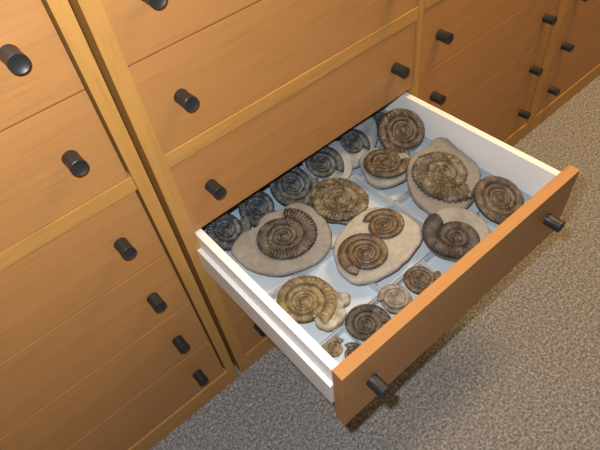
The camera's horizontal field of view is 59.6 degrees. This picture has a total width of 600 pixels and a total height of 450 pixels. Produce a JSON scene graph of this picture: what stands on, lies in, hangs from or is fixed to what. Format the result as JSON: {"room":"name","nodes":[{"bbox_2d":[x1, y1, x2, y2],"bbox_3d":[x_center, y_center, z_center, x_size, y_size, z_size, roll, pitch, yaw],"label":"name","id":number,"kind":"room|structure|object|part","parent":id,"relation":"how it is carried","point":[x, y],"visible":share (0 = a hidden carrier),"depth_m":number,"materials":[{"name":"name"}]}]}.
{"room":"museum storage room","nodes":[
{"label":"museum storage room","id":0,"kind":"room"},
{"bbox_2d":[150,75,599,449],"bbox_3d":[2.375,0.282,1.728,10.000,0.050,4.780,-36,54,-21],"label":"floor","id":1,"kind":"structure","parent":0,"point":[520,369],"depth_m":1.77,"materials":[{"name":"carpet"}]},
{"bbox_2d":[0,0,238,449],"bbox_3d":[-0.856,0.049,1.246,0.872,1.677,0.756,-36,54,-21],"label":"tall cabinet","id":2,"kind":"object","parent":1,"relation":"on","point":[110,340],"visible":1,"depth_m":1.14,"materials":[{"name":"brown wood"}]},
{"bbox_3d":[-0.435,-0.253,0.798,0.033,0.033,0.041,-36,54,-21],"label":"knob","id":3,"kind":"part","parent":2,"relation":"part of","materials":[{"name":"black metal"}]},
{"bbox_3d":[-0.697,-0.095,0.700,0.800,0.211,0.022,-36,54,-21],"label":"drawer","id":4,"kind":"part","parent":2,"relation":"part of","materials":[{"name":"brown wood"}]},
{"bbox_3d":[-0.674,0.045,0.862,0.800,0.211,0.022,-36,54,-21],"label":"drawer","id":5,"kind":"part","parent":2,"relation":"part of","materials":[{"name":"brown wood"}]},
{"bbox_3d":[-0.665,0.119,0.963,0.805,0.038,0.049,-36,54,-21],"label":"rail","id":6,"kind":"part","parent":2,"relation":"part of","materials":[{"name":"brown wood"}]},
{"bbox_3d":[-0.412,-0.114,0.960,0.033,0.033,0.041,-36,54,-21],"label":"knob","id":7,"kind":"part","parent":2,"relation":"part of","materials":[{"name":"black metal"}]},
{"bbox_3d":[-0.646,0.210,1.054,0.800,0.217,0.022,-36,54,-21],"label":"drawer","id":8,"kind":"part","parent":2,"relation":"part of","materials":[{"name":"brown wood"}]},
{"bbox_3d":[-0.623,0.353,1.219,0.800,0.217,0.022,-36,54,-21],"label":"drawer","id":9,"kind":"part","parent":2,"relation":"part of","materials":[{"name":"brown wood"}]},
{"bbox_3d":[-0.599,0.496,1.385,0.800,0.217,0.022,-36,54,-21],"label":"drawer","id":10,"kind":"part","parent":2,"relation":"part of","materials":[{"name":"brown wood"}]},
{"bbox_3d":[-0.385,0.052,1.152,0.033,0.033,0.041,-36,54,-21],"label":"knob","id":11,"kind":"part","parent":2,"relation":"part of","materials":[{"name":"black metal"}]},
{"bbox_3d":[-0.553,-0.209,1.387,0.030,1.562,0.720,-36,54,-21],"label":"panel","id":12,"kind":"part","parent":2,"relation":"part of","materials":[{"name":"brown wood"}]},
{"bbox_3d":[-0.575,0.639,1.551,0.800,0.217,0.022,-36,54,-21],"label":"drawer","id":13,"kind":"part","parent":2,"relation":"part of","materials":[{"name":"brown wood"}]},
{"bbox_3d":[-0.361,0.195,1.318,0.033,0.033,0.041,-36,54,-21],"label":"knob","id":14,"kind":"part","parent":2,"relation":"part of","materials":[{"name":"black metal"}]},
{"bbox_3d":[-0.337,0.338,1.484,0.033,0.033,0.041,-36,54,-21],"label":"knob","id":15,"kind":"part","parent":2,"relation":"part of","materials":[{"name":"black metal"}]},
{"bbox_3d":[-0.313,0.480,1.649,0.033,0.033,0.041,-36,54,-21],"label":"knob","id":16,"kind":"part","parent":2,"relation":"part of","materials":[{"name":"black metal"}]},
{"bbox_2d":[68,0,579,424],"bbox_3d":[-0.019,-0.293,1.420,0.861,1.677,1.294,-36,54,-21],"label":"tall cabinet","id":17,"kind":"object","parent":1,"relation":"on","point":[216,100],"visible":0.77,"depth_m":1.21,"materials":[{"name":"brown wood"}]},
{"bbox_3d":[-0.252,-0.390,0.890,0.033,0.033,0.041,-36,54,-21],"label":"knob","id":18,"kind":"part","parent":17,"relation":"part of","materials":[{"name":"black metal"}]},
{"bbox_3d":[-0.519,-0.237,1.407,0.036,1.562,0.720,-36,54,-21],"label":"panel","id":19,"kind":"part","parent":17,"relation":"part of","materials":[{"name":"brown wood"}]},
{"bbox_3d":[-0.030,-0.581,1.024,0.800,0.211,0.022,-36,54,-21],"label":"drawer","id":20,"kind":"part","parent":17,"relation":"part of","materials":[{"name":"brown wood"}]},
{"bbox_3d":[-0.228,-0.251,1.052,0.033,0.033,0.041,-36,54,-21],"label":"knob","id":21,"kind":"part","parent":17,"relation":"part of","materials":[{"name":"black metal"}]},
{"bbox_3d":[-0.201,-0.085,1.244,0.033,0.033,0.041,-36,54,-21],"label":"knob","id":22,"kind":"part","parent":17,"relation":"part of","materials":[{"name":"black metal"}]},
{"bbox_2d":[206,212,250,250],"bbox_3d":[-0.193,0.017,1.419,0.119,0.059,0.102,-5,49,4],"label":"ammonite fossil","id":23,"kind":"object","parent":17,"relation":"on","point":[224,230],"visible":0.95,"depth_m":1.42,"materials":[{"name":"black stone"}]},
{"bbox_3d":[0.068,0.009,1.709,0.800,0.217,0.022,-36,54,-21],"label":"drawer","id":24,"kind":"part","parent":17,"relation":"part of","materials":[{"name":"brown wood"}]},
{"bbox_3d":[0.092,0.152,1.875,0.800,0.217,0.022,-36,54,-21],"label":"drawer","id":25,"kind":"part","parent":17,"relation":"part of","materials":[{"name":"brown wood"}]},
{"bbox_2d":[238,190,276,226],"bbox_3d":[-0.119,-0.044,1.471,0.106,0.062,0.107,-31,52,-18],"label":"ammonite fossil","id":26,"kind":"object","parent":17,"relation":"on","point":[254,205],"visible":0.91,"depth_m":1.47,"materials":[{"name":"black stone"}]},
{"bbox_3d":[-0.130,0.344,1.741,0.033,0.033,0.041,-36,54,-21],"label":"knob","id":27,"kind":"part","parent":17,"relation":"part of","materials":[{"name":"black metal"}]},
{"bbox_3d":[-0.007,-0.442,1.185,0.800,0.211,0.022,-36,54,-21],"label":"drawer","id":28,"kind":"part","parent":17,"relation":"part of","materials":[{"name":"brown wood"}]},
{"bbox_2d":[232,248,331,294],"bbox_3d":[-0.059,0.094,1.383,0.243,0.032,0.158,-35,54,-22],"label":"plastic tray","id":29,"kind":"object","parent":17,"relation":"on","point":[269,284],"visible":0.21,"depth_m":1.36,"materials":[{"name":"grey plastic"}]},
{"bbox_2d":[231,203,331,276],"bbox_3d":[-0.035,0.039,1.383,0.225,0.041,0.262,33,61,31],"label":"ammonite fossil","id":30,"kind":"object","parent":29,"relation":"on","point":[294,238],"visible":1,"depth_m":1.37},
{"bbox_3d":[0.002,-0.367,1.286,0.805,0.038,0.049,-36,54,-21],"label":"rail","id":31,"kind":"part","parent":17,"relation":"part of","materials":[{"name":"brown wood"}]},
{"bbox_3d":[0.170,-0.002,1.470,0.759,0.010,0.630,-35,54,-22],"label":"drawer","id":32,"kind":"part","parent":17,"relation":"part of","materials":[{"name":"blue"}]},
{"bbox_3d":[0.021,-0.277,1.377,0.800,0.217,0.022,-36,54,-21],"label":"drawer","id":33,"kind":"part","parent":17,"relation":"part of","materials":[{"name":"brown wood"}]},
{"bbox_2d":[269,166,319,206],"bbox_3d":[-0.018,-0.110,1.516,0.135,0.072,0.130,14,53,19],"label":"ammonite fossil","id":34,"kind":"object","parent":17,"relation":"on","point":[294,185],"visible":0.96,"depth_m":1.51,"materials":[{"name":"black stone"}]},
{"bbox_2d":[269,249,380,344],"bbox_3d":[0.053,0.185,1.288,0.243,0.032,0.186,-35,54,-22],"label":"plastic tray","id":35,"kind":"object","parent":17,"relation":"on","point":[326,269],"visible":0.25,"depth_m":1.32,"materials":[{"name":"grey plastic"}]},
{"bbox_2d":[276,275,349,331],"bbox_3d":[0.031,0.184,1.251,0.155,0.029,0.174,-35,54,-22],"label":"ammonite fossil","id":36,"kind":"object","parent":35,"relation":"on","point":[307,298],"visible":1,"depth_m":1.24},
{"bbox_2d":[302,140,351,181],"bbox_3d":[0.084,-0.190,1.572,0.154,0.089,0.141,-33,53,-19],"label":"ammonite fossil","id":37,"kind":"object","parent":17,"relation":"on","point":[332,160],"visible":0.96,"depth_m":1.55,"materials":[{"name":"black stone"}]},
{"bbox_2d":[320,325,362,363],"bbox_3d":[0.094,0.296,1.185,0.108,0.032,0.097,-35,54,-22],"label":"plastic tray","id":38,"kind":"object","parent":17,"relation":"on","point":[342,332],"visible":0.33,"depth_m":1.21,"materials":[{"name":"grey plastic"}]},
{"bbox_2d":[324,337,343,356],"bbox_3d":[0.076,0.280,1.205,0.045,0.010,0.052,2,50,10],"label":"ammonite fossil","id":39,"kind":"object","parent":38,"relation":"in","point":[334,348],"visible":0.99,"depth_m":1.20},
{"bbox_2d":[344,342,359,357],"bbox_3d":[0.124,0.290,1.189,0.048,0.010,0.054,-1,49,8],"label":"ammonite fossil","id":40,"kind":"object","parent":38,"relation":"in","point":[352,346],"visible":0.27,"depth_m":1.20},
{"bbox_2d":[309,175,393,247],"bbox_3d":[0.124,-0.034,1.476,0.238,0.032,0.158,-35,54,-22],"label":"plastic tray","id":41,"kind":"object","parent":17,"relation":"on","point":[376,198],"visible":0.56,"depth_m":1.50,"materials":[{"name":"grey plastic"}]},
{"bbox_2d":[309,177,368,224],"bbox_3d":[0.108,-0.073,1.471,0.178,0.032,0.169,30,59,29],"label":"ammonite fossil","id":42,"kind":"object","parent":41,"relation":"on","point":[337,200],"visible":0.99,"depth_m":1.46,"materials":[{"name":"brown stone"}]},
{"bbox_2d":[340,116,376,168],"bbox_3d":[0.186,-0.261,1.621,0.097,0.076,0.198,19,55,23],"label":"ammonite fossil","id":43,"kind":"object","parent":17,"relation":"on","point":[361,138],"visible":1,"depth_m":1.60,"materials":[{"name":"black stone"}]},
{"bbox_2d":[344,297,395,342],"bbox_3d":[0.186,0.232,1.231,0.134,0.032,0.097,-35,54,-22],"label":"plastic tray","id":44,"kind":"object","parent":17,"relation":"on","point":[375,301],"visible":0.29,"depth_m":1.26,"materials":[{"name":"grey plastic"}]},
{"bbox_2d":[345,304,390,340],"bbox_3d":[0.153,0.221,1.215,0.104,0.019,0.092,-35,54,-22],"label":"ammonite fossil","id":45,"kind":"object","parent":44,"relation":"on","point":[362,321],"visible":0.98,"depth_m":1.21},
{"bbox_2d":[377,284,411,313],"bbox_3d":[0.223,0.172,1.232,0.073,0.021,0.077,-36,54,-21],"label":"ammonite fossil","id":46,"kind":"object","parent":44,"relation":"on","point":[393,297],"visible":0.99,"depth_m":1.23},
{"bbox_3d":[0.161,-0.048,1.423,0.800,0.148,0.664,-35,54,-22],"label":"drawer","id":47,"kind":"part","parent":17,"relation":"part of","materials":[{"name":"white laminate"}]},
{"bbox_2d":[368,108,387,139],"bbox_3d":[0.253,-0.332,1.688,0.108,0.077,0.111,10,52,16],"label":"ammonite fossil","id":48,"kind":"object","parent":17,"relation":"on","point":[378,114],"visible":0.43,"depth_m":1.68,"materials":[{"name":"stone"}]},
{"bbox_3d":[0.166,0.340,1.105,0.033,0.033,0.041,-35,54,-22],"label":"knob","id":49,"kind":"part","parent":17,"relation":"part of","materials":[{"name":"black metal"}]},
{"bbox_2d":[332,202,430,288],"bbox_3d":[0.236,0.058,1.381,0.238,0.032,0.186,-35,54,-22],"label":"plastic tray","id":50,"kind":"object","parent":17,"relation":"on","point":[422,251],"visible":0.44,"depth_m":1.37,"materials":[{"name":"grey plastic"}]},
{"bbox_2d":[334,207,422,284],"bbox_3d":[0.191,0.047,1.348,0.193,0.043,0.264,29,59,28],"label":"ammonite fossil","id":51,"kind":"object","parent":50,"relation":"on","point":[378,241],"visible":1,"depth_m":1.33},
{"bbox_2d":[355,136,431,201],"bbox_3d":[0.318,-0.170,1.574,0.274,0.032,0.158,-35,54,-23],"label":"plastic tray","id":52,"kind":"object","parent":17,"relation":"on","point":[394,193],"visible":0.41,"depth_m":1.54,"materials":[{"name":"grey plastic"}]},
{"bbox_2d":[359,146,409,188],"bbox_3d":[0.251,-0.178,1.543,0.168,0.036,0.164,-35,54,-22],"label":"ammonite fossil","id":53,"kind":"object","parent":52,"relation":"on","point":[382,168],"visible":0.98,"depth_m":1.52},
{"bbox_2d":[377,108,424,155],"bbox_3d":[0.305,-0.284,1.597,0.128,0.088,0.150,31,60,30],"label":"ammonite fossil","id":54,"kind":"object","parent":52,"relation":"on","point":[400,130],"visible":1,"depth_m":1.59},
{"bbox_3d":[0.282,-0.435,1.476,0.033,0.033,0.041,-36,54,-21],"label":"knob","id":55,"kind":"part","parent":17,"relation":"part of","materials":[{"name":"black metal"}]},
{"bbox_2d":[393,261,434,299],"bbox_3d":[0.287,0.161,1.282,0.131,0.032,0.097,-35,54,-22],"label":"plastic tray","id":56,"kind":"object","parent":17,"relation":"on","point":[399,281],"visible":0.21,"depth_m":1.30,"materials":[{"name":"grey plastic"}]},
{"bbox_2d":[403,266,440,293],"bbox_3d":[0.295,0.134,1.269,0.090,0.014,0.081,16,53,20],"label":"ammonite fossil","id":57,"kind":"object","parent":56,"relation":"on","point":[416,279],"visible":0.92,"depth_m":1.27},
{"bbox_3d":[0.110,-0.693,1.709,0.019,1.562,0.720,-36,54,-21],"label":"panel","id":58,"kind":"part","parent":17,"relation":"part of","materials":[{"name":"brown wood"}]},
{"bbox_2d":[421,252,455,274],"bbox_3d":[0.378,0.098,1.328,0.106,0.032,0.097,-35,54,-22],"label":"plastic tray","id":59,"kind":"object","parent":17,"relation":"on","point":[434,262],"visible":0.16,"depth_m":1.34,"materials":[{"name":"grey plastic"}]},
{"bbox_2d":[421,207,489,261],"bbox_3d":[0.396,0.017,1.343,0.182,0.054,0.161,-31,52,-18],"label":"ammonite fossil","id":60,"kind":"object","parent":59,"relation":"on","point":[449,233],"visible":0.99,"depth_m":1.33},
{"bbox_2d":[395,166,494,220],"bbox_3d":[0.430,-0.078,1.479,0.274,0.032,0.186,-35,54,-23],"label":"plastic tray","id":61,"kind":"object","parent":17,"relation":"on","point":[405,201],"visible":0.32,"depth_m":1.48,"materials":[{"name":"grey plastic"}]},
{"bbox_2d":[406,137,479,214],"bbox_3d":[0.403,-0.136,1.480,0.247,0.071,0.229,-35,53,-20],"label":"ammonite fossil","id":62,"kind":"object","parent":61,"relation":"on","point":[439,176],"visible":0.98,"depth_m":1.46,"materials":[{"name":"beige stone"}]},
{"bbox_3d":[0.392,0.147,1.250,0.823,0.227,0.030,-35,54,-22],"label":"drawer","id":63,"kind":"part","parent":17,"relation":"part of","materials":[{"name":"brown wood"}]},
{"bbox_2d":[477,212,498,232],"bbox_3d":[0.470,0.034,1.374,0.135,0.032,0.097,-35,54,-23],"label":"plastic tray","id":64,"kind":"object","parent":17,"relation":"on","point":[491,225],"visible":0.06,"depth_m":1.41,"materials":[{"name":"grey plastic"}]},
{"bbox_2d":[519,189,531,203],"bbox_3d":[0.574,-0.039,1.426,0.138,0.032,0.097,-35,54,-22],"label":"plastic tray","id":65,"kind":"object","parent":17,"relation":"on","point":[526,197],"visible":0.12,"depth_m":1.45,"materials":[{"name":"grey plastic"}]},
{"bbox_2d":[473,176,523,224],"bbox_3d":[0.527,-0.072,1.400,0.129,0.052,0.148,25,57,26],"label":"ammonite fossil","id":66,"kind":"object","parent":65,"relation":"on","point":[497,198],"visible":0.98,"depth_m":1.40},
{"bbox_3d":[0.652,-0.005,1.346,0.033,0.033,0.041,-35,54,-22],"label":"knob","id":67,"kind":"part","parent":17,"relation":"part of","materials":[{"name":"black metal"}]},
{"bbox_2d":[418,0,562,146],"bbox_3d":[0.441,-0.915,1.890,0.847,1.677,0.756,-36,54,-21],"label":"tall cabinet","id":68,"kind":"object","parent":1,"relation":"on","point":[483,62],"visible":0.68,"depth_m":1.86,"materials":[{"name":"brown wood"}]},
{"bbox_3d":[0.117,-0.716,1.728,0.022,1.562,0.720,-36,54,-21],"label":"panel","id":69,"kind":"part","parent":68,"relation":"part of","materials":[{"name":"brown wood"}]},
{"bbox_3d":[0.632,-0.845,1.607,0.805,0.038,0.049,-36,54,-21],"label":"rail","id":70,"kind":"part","parent":68,"relation":"part of","materials":[{"name":"brown wood"}]},
{"bbox_3d":[0.455,-0.419,1.729,0.033,0.033,0.041,-36,54,-21],"label":"knob","id":71,"kind":"part","parent":68,"relation":"part of","materials":[{"name":"black metal"}]},
{"bbox_3d":[0.431,-0.562,1.563,0.033,0.033,0.041,-36,54,-21],"label":"knob","id":72,"kind":"part","parent":68,"relation":"part of","materials":[{"name":"black metal"}]},
{"bbox_3d":[0.651,-0.754,1.698,0.800,0.217,0.022,-36,54,-21],"label":"drawer","id":73,"kind":"part","parent":68,"relation":"part of","materials":[{"name":"brown wood"}]},
{"bbox_3d":[0.699,-0.468,2.030,0.800,0.217,0.022,-36,54,-21],"label":"drawer","id":74,"kind":"part","parent":68,"relation":"part of","materials":[{"name":"brown wood"}]},
{"bbox_3d":[0.722,-0.325,2.196,0.800,0.217,0.022,-36,54,-21],"label":"drawer","id":75,"kind":"part","parent":68,"relation":"part of","materials":[{"name":"brown wood"}]},
{"bbox_3d":[0.983,-0.485,2.295,0.033,0.033,0.041,-36,54,-21],"label":"knob","id":76,"kind":"part","parent":68,"relation":"part of","materials":[{"name":"black metal"}]},
{"bbox_3d":[0.959,-0.628,2.129,0.033,0.033,0.041,-36,54,-21],"label":"knob","id":77,"kind":"part","parent":68,"relation":"part of","materials":[{"name":"black metal"}]},
{"bbox_3d":[0.737,-1.170,2.031,0.019,1.562,0.720,-36,54,-21],"label":"panel","id":78,"kind":"part","parent":68,"relation":"part of","materials":[{"name":"brown wood"}]},
{"bbox_3d":[0.935,-0.770,1.964,0.033,0.033,0.041,-36,54,-21],"label":"knob","id":79,"kind":"part","parent":68,"relation":"part of","materials":[{"name":"black metal"}]},
{"bbox_2d":[526,0,599,134],"bbox_3d":[1.089,-1.389,2.205,0.874,1.677,0.756,-36,54,-21],"label":"tall cabinet","id":80,"kind":"object","parent":1,"relation":"on","point":[573,60],"visible":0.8,"depth_m":2.36,"materials":[{"name":"brown wood"}]},
{"bbox_3d":[0.760,-1.187,2.042,0.038,1.562,0.720,-36,54,-21],"label":"panel","id":81,"kind":"part","parent":80,"relation":"part of","materials":[{"name":"brown wood"}]},
{"bbox_3d":[1.152,-0.608,2.377,0.033,0.033,0.041,-36,54,-21],"label":"knob","id":82,"kind":"part","parent":80,"relation":"part of","materials":[{"name":"black metal"}]},
{"bbox_3d":[1.128,-0.751,2.212,0.033,0.033,0.041,-36,54,-21],"label":"knob","id":83,"kind":"part","parent":80,"relation":"part of","materials":[{"name":"black metal"}]},
{"bbox_3d":[1.372,-0.801,2.512,0.800,0.217,0.022,-36,54,-21],"label":"drawer","id":84,"kind":"part","parent":80,"relation":"part of","materials":[{"name":"brown wood"}]},
{"bbox_3d":[1.348,-0.944,2.346,0.800,0.217,0.022,-36,54,-21],"label":"drawer","id":85,"kind":"part","parent":80,"relation":"part of","materials":[{"name":"brown wood"}]},
{"bbox_3d":[1.324,-1.087,2.180,0.800,0.217,0.022,-36,54,-21],"label":"drawer","id":86,"kind":"part","parent":80,"relation":"part of","materials":[{"name":"brown wood"}]}
]}

